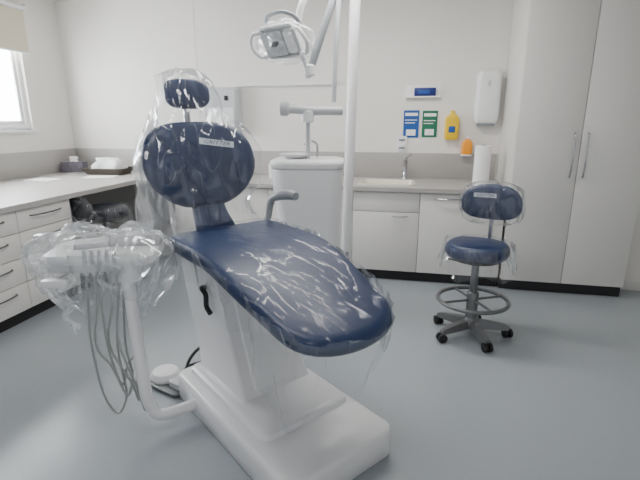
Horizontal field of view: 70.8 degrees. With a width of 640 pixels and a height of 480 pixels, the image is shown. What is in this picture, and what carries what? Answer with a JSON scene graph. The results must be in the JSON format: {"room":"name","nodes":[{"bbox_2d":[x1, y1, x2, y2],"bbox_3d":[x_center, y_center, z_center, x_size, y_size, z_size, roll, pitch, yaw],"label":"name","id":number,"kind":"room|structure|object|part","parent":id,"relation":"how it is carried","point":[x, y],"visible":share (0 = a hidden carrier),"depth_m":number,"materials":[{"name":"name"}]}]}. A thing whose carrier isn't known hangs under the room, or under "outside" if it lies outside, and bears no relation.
{"room":"dental clinic","nodes":[
{"label":"dental clinic","id":0,"kind":"room"},
{"bbox_2d":[0,0,86,239],"bbox_3d":[-3.700,-0.590,2.595,0.150,2.780,6.050,3,15,12],"label":"wall","id":1,"kind":"structure","parent":0,"point":[43,73],"depth_m":4.98,"materials":[{"name":"paint"}]},
{"bbox_2d":[0,0,29,53],"bbox_3d":[-3.247,-1.968,3.848,0.080,0.482,1.800,3,15,12],"label":"roller blind","id":2,"kind":"object","parent":1,"relation":"attached to","point":[13,36],"visible":1,"depth_m":4.52,"materials":[{"name":"fabric"}]},
{"bbox_2d":[0,51,39,133],"bbox_3d":[-3.313,-1.514,3.967,0.150,1.140,1.730,3,15,12],"label":"window","id":3,"kind":"structure","parent":1,"relation":"in","point":[23,125],"depth_m":4.72,"materials":[{"name":"white plastic"}]},
{"bbox_3d":[-3.279,-0.976,4.103,0.080,0.030,1.730,3,15,12],"label":"sill","id":4,"kind":"part","parent":3,"relation":"part of","materials":[{"name":"white plastic"}]},
{"bbox_2d":[0,148,75,180],"bbox_3d":[-3.401,-0.500,3.656,0.015,0.260,3.935,3,15,12],"label":"trim","id":5,"kind":"structure","parent":1,"relation":"attached to","point":[33,163],"depth_m":4.88,"materials":[{"name":"paint"}]},
{"bbox_2d":[51,0,75,1],"bbox_3d":[-0.042,-1.776,1.548,7.600,0.050,6.200,3,15,12],"label":"ceiling","id":6,"kind":"structure","parent":0,"point":[51,0],"depth_m":5.03,"materials":[{"name":"paint"}]},
{"bbox_2d":[55,0,513,244],"bbox_3d":[0.592,-1.169,4.770,7.600,2.780,0.150,3,15,12],"label":"wall","id":7,"kind":"structure","parent":0,"point":[113,51],"depth_m":4.77,"materials":[{"name":"paint"}]},
{"bbox_2d":[191,0,197,79],"bbox_3d":[-1.352,-2.157,4.857,0.015,0.915,0.004,3,15,12],"label":"trim","id":8,"kind":"structure","parent":7,"relation":"attached to","point":[191,0],"depth_m":4.84,"materials":[{"name":"paint"}]},
{"bbox_2d":[205,87,242,130],"bbox_3d":[-1.054,-1.421,4.901,0.380,0.460,0.165,3,15,12],"label":"dispenser","id":9,"kind":"object","parent":7,"relation":"attached to","point":[231,97],"visible":0.7,"depth_m":4.83,"materials":[{"name":"white plastic"}]},
{"bbox_2d":[237,82,331,86],"bbox_3d":[-0.360,-1.647,4.759,1.090,0.030,0.030,3,15,12],"label":"trim","id":10,"kind":"structure","parent":7,"relation":"attached to","point":[295,83],"depth_m":4.75,"materials":[{"name":"white plastic"}]},
{"bbox_2d":[75,148,496,179],"bbox_3d":[-0.613,-0.866,5.030,4.870,0.260,0.015,3,15,12],"label":"backsplash","id":11,"kind":"structure","parent":7,"relation":"attached to","point":[366,164],"depth_m":4.75,"materials":[{"name":"laminate"}]},
{"bbox_2d":[397,136,406,151],"bbox_3d":[0.849,-0.997,4.670,0.100,0.160,0.017,3,15,12],"label":"wall outlet","id":12,"kind":"object","parent":7,"relation":"attached to","point":[401,140],"visible":1,"depth_m":4.67,"materials":[{"name":"white plastic"}]},
{"bbox_2d":[403,110,419,137],"bbox_3d":[0.933,-1.187,4.606,0.155,0.270,0.008,3,15,12],"label":"notice","id":13,"kind":"object","parent":7,"relation":"attached to","point":[411,117],"visible":1,"depth_m":4.60,"materials":[{"name":"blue paper"}]},
{"bbox_2d":[406,130,415,135],"bbox_3d":[0.932,-1.104,4.625,0.095,0.060,0.002,3,15,12],"label":"picture","id":14,"kind":"object","parent":13,"relation":"attached to","point":[408,132],"depth_m":4.62,"materials":[{"name":"white paper"}]},
{"bbox_2d":[406,85,440,97],"bbox_3d":[1.031,-1.481,4.484,0.340,0.120,0.050,3,15,12],"label":"label holder","id":15,"kind":"object","parent":7,"relation":"attached to","point":[412,91],"visible":1,"depth_m":4.47,"materials":[{"name":"white plastic"}]},
{"bbox_2d":[421,111,437,136],"bbox_3d":[1.114,-1.177,4.568,0.150,0.260,0.008,3,15,12],"label":"notice","id":16,"kind":"object","parent":7,"relation":"attached to","point":[430,118],"visible":1,"depth_m":4.57,"materials":[{"name":"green paper"}]},
{"bbox_2d":[425,129,433,134],"bbox_3d":[1.113,-1.099,4.586,0.090,0.060,0.002,3,15,12],"label":"picture","id":17,"kind":"object","parent":16,"relation":"attached to","point":[427,131],"depth_m":4.58,"materials":[{"name":"white paper"}]},
{"bbox_2d":[444,111,459,139],"bbox_3d":[1.315,-1.146,4.490,0.140,0.280,0.087,3,15,12],"label":"soap dispenser","id":18,"kind":"object","parent":7,"relation":"attached to","point":[451,127],"visible":1,"depth_m":4.46,"materials":[{"name":"yellow plastic"}]},
{"bbox_2d":[461,136,472,155],"bbox_3d":[1.472,-0.942,4.511,0.104,0.195,0.085,3,15,12],"label":"soap bottle","id":19,"kind":"object","parent":7,"relation":"attached to","point":[466,147],"visible":1,"depth_m":4.48,"materials":[{"name":"orange plastic"}]},
{"bbox_2d":[473,70,502,125],"bbox_3d":[1.620,-1.368,4.347,0.224,0.517,0.109,3,15,12],"label":"paper towel dispenser","id":20,"kind":"object","parent":7,"relation":"attached to","point":[488,82],"visible":1,"depth_m":4.30,"materials":[{"name":"white plastic"}]},
{"bbox_2d":[249,0,340,101],"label":"lamp","id":21,"kind":"object","parent":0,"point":[286,41],"depth_m":3.24,"materials":[{"name":"white plastic"}]},
{"bbox_3d":[-0.443,-1.424,3.293,0.156,0.182,0.122,3,15,12],"label":"lamp handle","id":22,"kind":"part","parent":21,"relation":"part of","materials":[{"name":"white plastic"}]},
{"bbox_3d":[-0.132,-1.366,3.074,0.124,0.182,0.149,-12,19,-38],"label":"lamp handle","id":23,"kind":"part","parent":21,"relation":"part of","materials":[{"name":"white plastic"}]},
{"bbox_3d":[0.037,-1.832,3.251,0.527,0.517,0.067,-12,19,-37],"label":"hanger arm","id":24,"kind":"part","parent":21,"relation":"part of","materials":[{"name":"white plastic"}]},
{"bbox_3d":[0.080,-1.659,3.297,0.405,0.785,0.085,-12,19,-38],"label":"boom arm","id":25,"kind":"part","parent":21,"relation":"part of","materials":[{"name":"white metal"}]},
{"bbox_2d":[0,244,639,479],"bbox_3d":[-0.042,0.959,2.275,7.600,0.050,6.200,3,15,12],"label":"floor","id":26,"kind":"structure","parent":0,"point":[558,398],"depth_m":2.52,"materials":[{"name":"plastic"}]},
{"bbox_2d":[0,211,31,332],"bbox_3d":[-2.534,0.249,3.174,0.646,0.860,0.530,3,15,12],"label":"base cabinet","id":27,"kind":"object","parent":26,"relation":"on","point":[15,300],"visible":0.97,"depth_m":3.26,"materials":[{"name":"white laminate"}]},
{"bbox_3d":[-2.272,-0.067,3.031,0.018,0.160,0.525,3,15,12],"label":"drawer","id":28,"kind":"part","parent":27,"relation":"part of","materials":[{"name":"white laminate"}]},
{"bbox_3d":[-2.242,0.439,3.159,0.049,0.012,0.310,3,15,12],"label":"handle","id":29,"kind":"part","parent":27,"relation":"part of","materials":[{"name":"grey metal"}]},
{"bbox_3d":[-2.272,0.104,3.077,0.018,0.185,0.525,3,15,12],"label":"drawer","id":30,"kind":"part","parent":27,"relation":"part of","materials":[{"name":"white laminate"}]},
{"bbox_3d":[-2.272,0.288,3.126,0.018,0.185,0.525,3,15,12],"label":"drawer","id":31,"kind":"part","parent":27,"relation":"part of","materials":[{"name":"white laminate"}]},
{"bbox_3d":[-2.272,0.481,3.177,0.018,0.205,0.525,3,15,12],"label":"drawer","id":32,"kind":"part","parent":27,"relation":"part of","materials":[{"name":"white laminate"}]},
{"bbox_2d":[15,199,80,317],"bbox_3d":[-2.423,0.116,3.675,0.646,0.860,0.530,3,15,12],"label":"base cabinet","id":33,"kind":"object","parent":26,"relation":"on","point":[50,217],"visible":0.35,"depth_m":3.53,"materials":[{"name":"white laminate"}]},
{"bbox_3d":[-2.161,0.155,3.627,0.018,0.185,0.525,3,15,12],"label":"drawer","id":34,"kind":"part","parent":33,"relation":"part of","materials":[{"name":"white laminate"}]},
{"bbox_3d":[-2.161,-0.201,3.532,0.018,0.160,0.525,3,15,12],"label":"drawer","id":35,"kind":"part","parent":33,"relation":"part of","materials":[{"name":"white laminate"}]},
{"bbox_3d":[-2.131,-0.221,3.520,0.049,0.012,0.310,3,15,12],"label":"handle","id":36,"kind":"part","parent":33,"relation":"part of","materials":[{"name":"grey metal"}]},
{"bbox_3d":[-2.161,-0.029,3.578,0.018,0.185,0.525,3,15,12],"label":"drawer","id":37,"kind":"part","parent":33,"relation":"part of","materials":[{"name":"white laminate"}]},
{"bbox_3d":[-2.161,0.348,3.678,0.018,0.205,0.525,3,15,12],"label":"drawer","id":38,"kind":"part","parent":33,"relation":"part of","materials":[{"name":"white laminate"}]},
{"bbox_2d":[77,284,81,293],"bbox_3d":[-2.401,0.044,3.947,0.570,0.860,0.020,3,15,12],"label":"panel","id":39,"kind":"object","parent":26,"relation":"on","point":[79,285],"visible":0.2,"depth_m":3.98,"materials":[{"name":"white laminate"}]},
{"bbox_2d":[69,196,145,289],"bbox_3d":[-1.982,-0.014,4.157,0.567,0.862,0.561,13,20,40],"label":"stool","id":40,"kind":"object","parent":26,"relation":"on","point":[81,211],"visible":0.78,"depth_m":3.97,"materials":[{"name":"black plastic"}]},
{"bbox_3d":[-2.138,-0.285,3.956,0.410,0.170,0.092,13,20,40],"label":"backrest","id":41,"kind":"part","parent":40,"relation":"part of","materials":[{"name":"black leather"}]},
{"bbox_3d":[-2.099,-0.219,4.010,0.034,0.157,0.243,14,21,43],"label":"post","id":42,"kind":"part","parent":40,"relation":"part of","materials":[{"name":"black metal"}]},
{"bbox_3d":[-2.063,0.336,4.160,0.068,0.065,0.232,13,20,40],"label":"leg","id":43,"kind":"part","parent":40,"relation":"part of","materials":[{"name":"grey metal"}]},
{"bbox_3d":[-1.966,-0.197,4.130,0.340,0.026,0.340,13,20,40],"label":"seat plate","id":44,"kind":"part","parent":40,"relation":"part of","materials":[{"name":"black metal"}]},
{"bbox_3d":[-1.966,-0.262,4.113,0.420,0.110,0.390,13,20,40],"label":"seat","id":45,"kind":"part","parent":40,"relation":"part of","materials":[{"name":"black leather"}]},
{"bbox_2d":[150,347,200,397],"bbox_3d":[-0.784,0.741,2.668,0.354,0.170,0.385,9,17,31],"label":"foot pedal","id":46,"kind":"object","parent":26,"relation":"on","point":[164,378],"visible":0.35,"depth_m":2.58,"materials":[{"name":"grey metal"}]},
{"bbox_2d":[21,67,395,479],"bbox_3d":[-0.506,0.087,2.034,1.295,1.760,1.544,-12,19,-38],"label":"dental chair","id":47,"kind":"object","parent":26,"relation":"on","point":[265,294],"visible":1,"depth_m":2.15,"materials":[{"name":"blue leather"}]},
{"bbox_2d":[40,230,163,287],"bbox_3d":[-1.046,0.082,2.179,0.551,0.195,0.485,3,15,12],"label":"tray","id":48,"kind":"object","parent":47,"relation":"on","point":[122,255],"depth_m":2.09,"materials":[{"name":"white plastic"}]},
{"bbox_3d":[-0.752,0.515,2.185,0.391,0.763,0.190,-2,15,-6],"label":"delivery arm","id":49,"kind":"part","parent":47,"relation":"part of","materials":[{"name":"white metal"}]},
{"bbox_3d":[-0.727,-0.650,2.500,0.041,0.255,0.082,-12,19,-38],"label":"headrest post","id":50,"kind":"part","parent":47,"relation":"part of","materials":[{"name":"silver metal"}]},
{"bbox_3d":[-0.662,-0.416,2.485,0.650,0.459,0.185,-12,19,-38],"label":"backrest","id":51,"kind":"part","parent":47,"relation":"part of","materials":[{"name":"blue leather"}]},
{"bbox_3d":[-0.569,0.292,2.241,0.057,0.129,0.148,-4,15,-15],"label":"release lever","id":52,"kind":"part","parent":47,"relation":"part of","materials":[{"name":"black plastic"}]},
{"bbox_3d":[-0.303,-0.161,2.621,0.382,0.259,0.177,3,15,10],"label":"armrest","id":53,"kind":"part","parent":47,"relation":"part of","materials":[{"name":"grey plastic"}]},
{"bbox_3d":[-0.192,0.169,2.097,0.644,0.285,1.160,-12,19,-38],"label":"seat","id":54,"kind":"part","parent":47,"relation":"part of","materials":[{"name":"blue leather"}]},
{"bbox_2d":[175,187,267,233],"bbox_3d":[-0.925,-0.199,4.859,1.000,0.860,0.745,3,15,12],"label":"base cabinet","id":55,"kind":"object","parent":26,"relation":"on","point":[236,208],"visible":0.05,"depth_m":4.46,"materials":[{"name":"white laminate"}]},
{"bbox_3d":[-1.237,-0.178,4.597,0.495,0.750,0.018,3,15,12],"label":"door","id":56,"kind":"part","parent":55,"relation":"part of","materials":[{"name":"white laminate"}]},
{"bbox_3d":[-0.748,-0.151,4.495,0.495,0.750,0.018,3,15,12],"label":"door","id":57,"kind":"part","parent":55,"relation":"part of","materials":[{"name":"white laminate"}]},
{"bbox_2d":[0,171,498,213],"bbox_3d":[-1.010,-0.245,3.280,4.867,0.040,3.799,3,15,12],"label":"countertop","id":58,"kind":"structure","parent":55,"relation":"on","point":[16,194],"depth_m":4.19,"materials":[{"name":"laminate"}]},
{"bbox_2d":[26,177,61,181],"bbox_3d":[-2.820,-0.617,4.589,0.300,0.006,0.200,5,16,19],"label":"paper stack","id":59,"kind":"object","parent":58,"relation":"on","point":[41,178],"visible":1,"depth_m":4.57,"materials":[{"name":"white paper"}]},
{"bbox_2d":[60,156,87,171],"bbox_3d":[-2.878,-0.890,5.270,0.260,0.184,0.120,0,15,0],"label":"tissue box","id":60,"kind":"object","parent":58,"relation":"on","point":[73,165],"visible":0.98,"depth_m":5.23,"materials":[{"name":"cardboard"}]},
{"bbox_2d":[82,175,117,178],"bbox_3d":[-2.342,-0.674,4.806,0.300,0.006,0.200,-2,15,-8],"label":"paper stack","id":61,"kind":"object","parent":58,"relation":"on","point":[102,176],"visible":1,"depth_m":4.81,"materials":[{"name":"white paper"}]},
{"bbox_2d":[80,157,132,174],"bbox_3d":[-2.397,-0.844,5.091,0.500,0.187,0.320,2,15,7],"label":"wicker basket","id":62,"kind":"object","parent":58,"relation":"on","point":[103,165],"visible":0.98,"depth_m":5.00,"materials":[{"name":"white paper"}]},
{"bbox_2d":[269,164,272,178],"bbox_3d":[-0.435,-0.726,4.718,0.180,0.150,0.122,2,15,8],"label":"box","id":63,"kind":"object","parent":58,"relation":"on","point":[270,168],"visible":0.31,"depth_m":4.67,"materials":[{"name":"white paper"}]},
{"bbox_2d":[357,178,414,192],"bbox_3d":[0.655,-0.500,4.410,0.540,0.143,0.420,3,15,12],"label":"sink","id":64,"kind":"object","parent":58,"relation":"in","point":[366,181],"visible":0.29,"depth_m":4.54,"materials":[{"name":"ceramic"}]},
{"bbox_2d":[401,153,411,178],"bbox_3d":[0.872,-0.736,4.530,0.097,0.266,0.217,4,15,16],"label":"tap","id":65,"kind":"object","parent":58,"relation":"on","point":[404,162],"visible":1,"depth_m":4.59,"materials":[{"name":"silver metal"}]},
{"bbox_3d":[0.845,-0.769,4.519,0.030,0.090,0.198,6,16,21],"label":"spout","id":66,"kind":"part","parent":65,"relation":"part of","materials":[{"name":"silver metal"}]},
{"bbox_2d":[472,145,491,185],"bbox_3d":[1.501,-0.694,4.171,0.144,0.370,0.144,3,15,12],"label":"paper roll","id":67,"kind":"object","parent":58,"relation":"on","point":[482,158],"visible":0.89,"depth_m":4.12,"materials":[{"name":"white paper"}]},
{"bbox_2d":[270,102,344,247],"bbox_3d":[-0.089,-0.243,3.553,0.560,1.617,0.436,1,15,4],"label":"dental cuspidor unit","id":68,"kind":"object","parent":26,"relation":"on","point":[317,180],"visible":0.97,"depth_m":3.33,"materials":[{"name":"white plastic"}]},
{"bbox_3d":[-0.258,-0.947,3.249,0.070,0.100,0.100,1,15,4],"label":"arm","id":69,"kind":"part","parent":68,"relation":"part of","materials":[{"name":"grey plastic"}]},
{"bbox_2d":[279,152,310,158],"bbox_3d":[-0.191,-0.637,3.425,0.240,0.043,0.240,1,15,4],"label":"bowl","id":70,"kind":"object","parent":68,"relation":"on","point":[292,155],"depth_m":3.38,"materials":[{"name":"white ceramic"}]},
{"bbox_3d":[-0.093,-0.749,3.367,0.036,0.310,0.036,1,15,4],"label":"arm post","id":71,"kind":"part","parent":68,"relation":"part of","materials":[{"name":"grey plastic"}]},
{"bbox_3d":[-0.066,-0.702,3.483,0.124,0.139,0.021,-8,17,-29],"label":"water spout","id":72,"kind":"part","parent":68,"relation":"part of","materials":[{"name":"silver metal"}]},
{"bbox_3d":[-0.039,-0.959,3.320,0.425,0.075,0.069,-5,16,-18],"label":"instrument arm","id":73,"kind":"part","parent":68,"relation":"part of","materials":[{"name":"grey plastic"}]},
{"bbox_2d":[268,188,352,262],"bbox_3d":[-0.026,-0.155,4.695,0.830,0.860,0.700,3,15,12],"label":"base cabinet","id":74,"kind":"object","parent":26,"relation":"on","point":[274,217],"visible":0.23,"depth_m":4.33,"materials":[{"name":"white laminate"}]},
{"bbox_3d":[-0.098,-0.401,4.285,0.825,0.160,0.018,3,15,12],"label":"drawer","id":75,"kind":"part","parent":74,"relation":"part of","materials":[{"name":"white laminate"}]},
{"bbox_2d":[352,191,419,280],"bbox_3d":[0.673,-0.111,4.528,0.610,0.860,0.745,3,15,12],"label":"base cabinet","id":76,"kind":"object","parent":26,"relation":"on","point":[385,224],"visible":0.92,"depth_m":4.21,"materials":[{"name":"white laminate"}]},
{"bbox_3d":[0.606,0.013,4.239,0.605,0.565,0.018,3,15,12],"label":"door","id":77,"kind":"part","parent":76,"relation":"part of","materials":[{"name":"white laminate"}]},
{"bbox_3d":[0.606,-0.352,4.141,0.605,0.180,0.018,3,15,12],"label":"drawer","id":78,"kind":"part","parent":76,"relation":"part of","materials":[{"name":"white laminate"}]},
{"bbox_2d":[415,193,503,285],"bbox_3d":[1.328,-0.075,4.392,0.730,0.860,0.745,3,15,12],"label":"base cabinet","id":79,"kind":"object","parent":26,"relation":"on","point":[440,215],"visible":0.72,"depth_m":4.10,"materials":[{"name":"white laminate"}]},
{"bbox_2d":[433,180,525,352],"bbox_3d":[1.087,0.149,3.120,0.566,1.079,0.562,7,17,26],"label":"stool","id":80,"kind":"object","parent":26,"relation":"on","point":[492,202],"visible":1,"depth_m":3.12,"materials":[{"name":"blue leather"}]},
{"bbox_3d":[0.972,0.562,3.311,0.068,0.065,0.230,-14,20,-42],"label":"leg","id":81,"kind":"part","parent":80,"relation":"part of","materials":[{"name":"grey metal"}]},
{"bbox_3d":[0.942,0.605,3.149,0.230,0.065,0.068,-7,16,-25],"label":"leg","id":82,"kind":"part","parent":80,"relation":"part of","materials":[{"name":"grey metal"}]},
{"bbox_3d":[1.072,0.127,3.087,0.340,0.026,0.340,8,17,29],"label":"seat plate","id":83,"kind":"part","parent":80,"relation":"part of","materials":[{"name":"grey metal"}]},
{"bbox_3d":[1.072,0.062,3.070,0.420,0.110,0.390,8,17,29],"label":"seat","id":84,"kind":"part","parent":80,"relation":"part of","materials":[{"name":"blue leather"}]},
{"bbox_3d":[1.092,0.626,3.071,0.068,0.065,0.230,-2,15,-8],"label":"leg","id":85,"kind":"part","parent":80,"relation":"part of","materials":[{"name":"grey metal"}]},
{"bbox_3d":[1.179,-0.069,3.175,0.034,0.386,0.243,9,18,31],"label":"post","id":86,"kind":"part","parent":80,"relation":"part of","materials":[{"name":"silver metal"}]},
{"bbox_3d":[1.210,-0.266,3.167,0.410,0.250,0.094,8,17,29],"label":"backrest","id":87,"kind":"part","parent":80,"relation":"part of","materials":[{"name":"blue leather"}]},
{"bbox_3d":[1.215,0.595,3.186,0.230,0.065,0.068,3,15,10],"label":"leg","id":88,"kind":"part","parent":80,"relation":"part of","materials":[{"name":"grey metal"}]},
{"bbox_2d":[496,0,639,296],"bbox_3d":[2.187,-0.866,3.982,0.990,2.600,0.812,3,15,12],"label":"tall cabinet","id":89,"kind":"object","parent":26,"relation":"on","point":[570,136],"visible":1,"depth_m":3.67,"materials":[{"name":"white laminate"}]},
{"bbox_3d":[1.872,-0.840,3.689,0.490,2.495,0.018,3,15,12],"label":"door","id":90,"kind":"part","parent":89,"relation":"part of","materials":[{"name":"white laminate"}]},
{"bbox_3d":[2.053,-0.686,3.657,0.015,0.372,0.052,3,15,12],"label":"handle","id":91,"kind":"part","parent":89,"relation":"part of","materials":[{"name":"silver metal"}]},
{"bbox_3d":[2.151,-0.681,3.637,0.015,0.372,0.052,3,15,12],"label":"handle","id":92,"kind":"part","parent":89,"relation":"part of","materials":[{"name":"silver metal"}]},
{"bbox_3d":[2.356,-0.813,3.588,0.490,2.495,0.018,3,15,12],"label":"door","id":93,"kind":"part","parent":89,"relation":"part of","materials":[{"name":"white laminate"}]},
{"bbox_2d":[341,0,360,260],"label":"pole","id":94,"kind":"object","parent":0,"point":[354,13],"depth_m":3.66,"materials":[{"name":"white metal"}]},
{"bbox_2d":[624,198,639,280],"bbox_3d":[3.408,-0.927,3.860,1.400,2.780,0.510,3,15,12],"label":"wall","id":95,"kind":"structure","parent":0,"point":[633,265],"depth_m":4.01,"materials":[{"name":"paint"}]},
{"bbox_2d":[620,280,639,290],"bbox_3d":[3.352,0.439,3.957,1.400,0.090,0.018,3,15,12],"label":"baseboard","id":96,"kind":"structure","parent":95,"relation":"attached to","point":[628,284],"depth_m":4.06,"materials":[{"name":"white laminate"}]}
]}

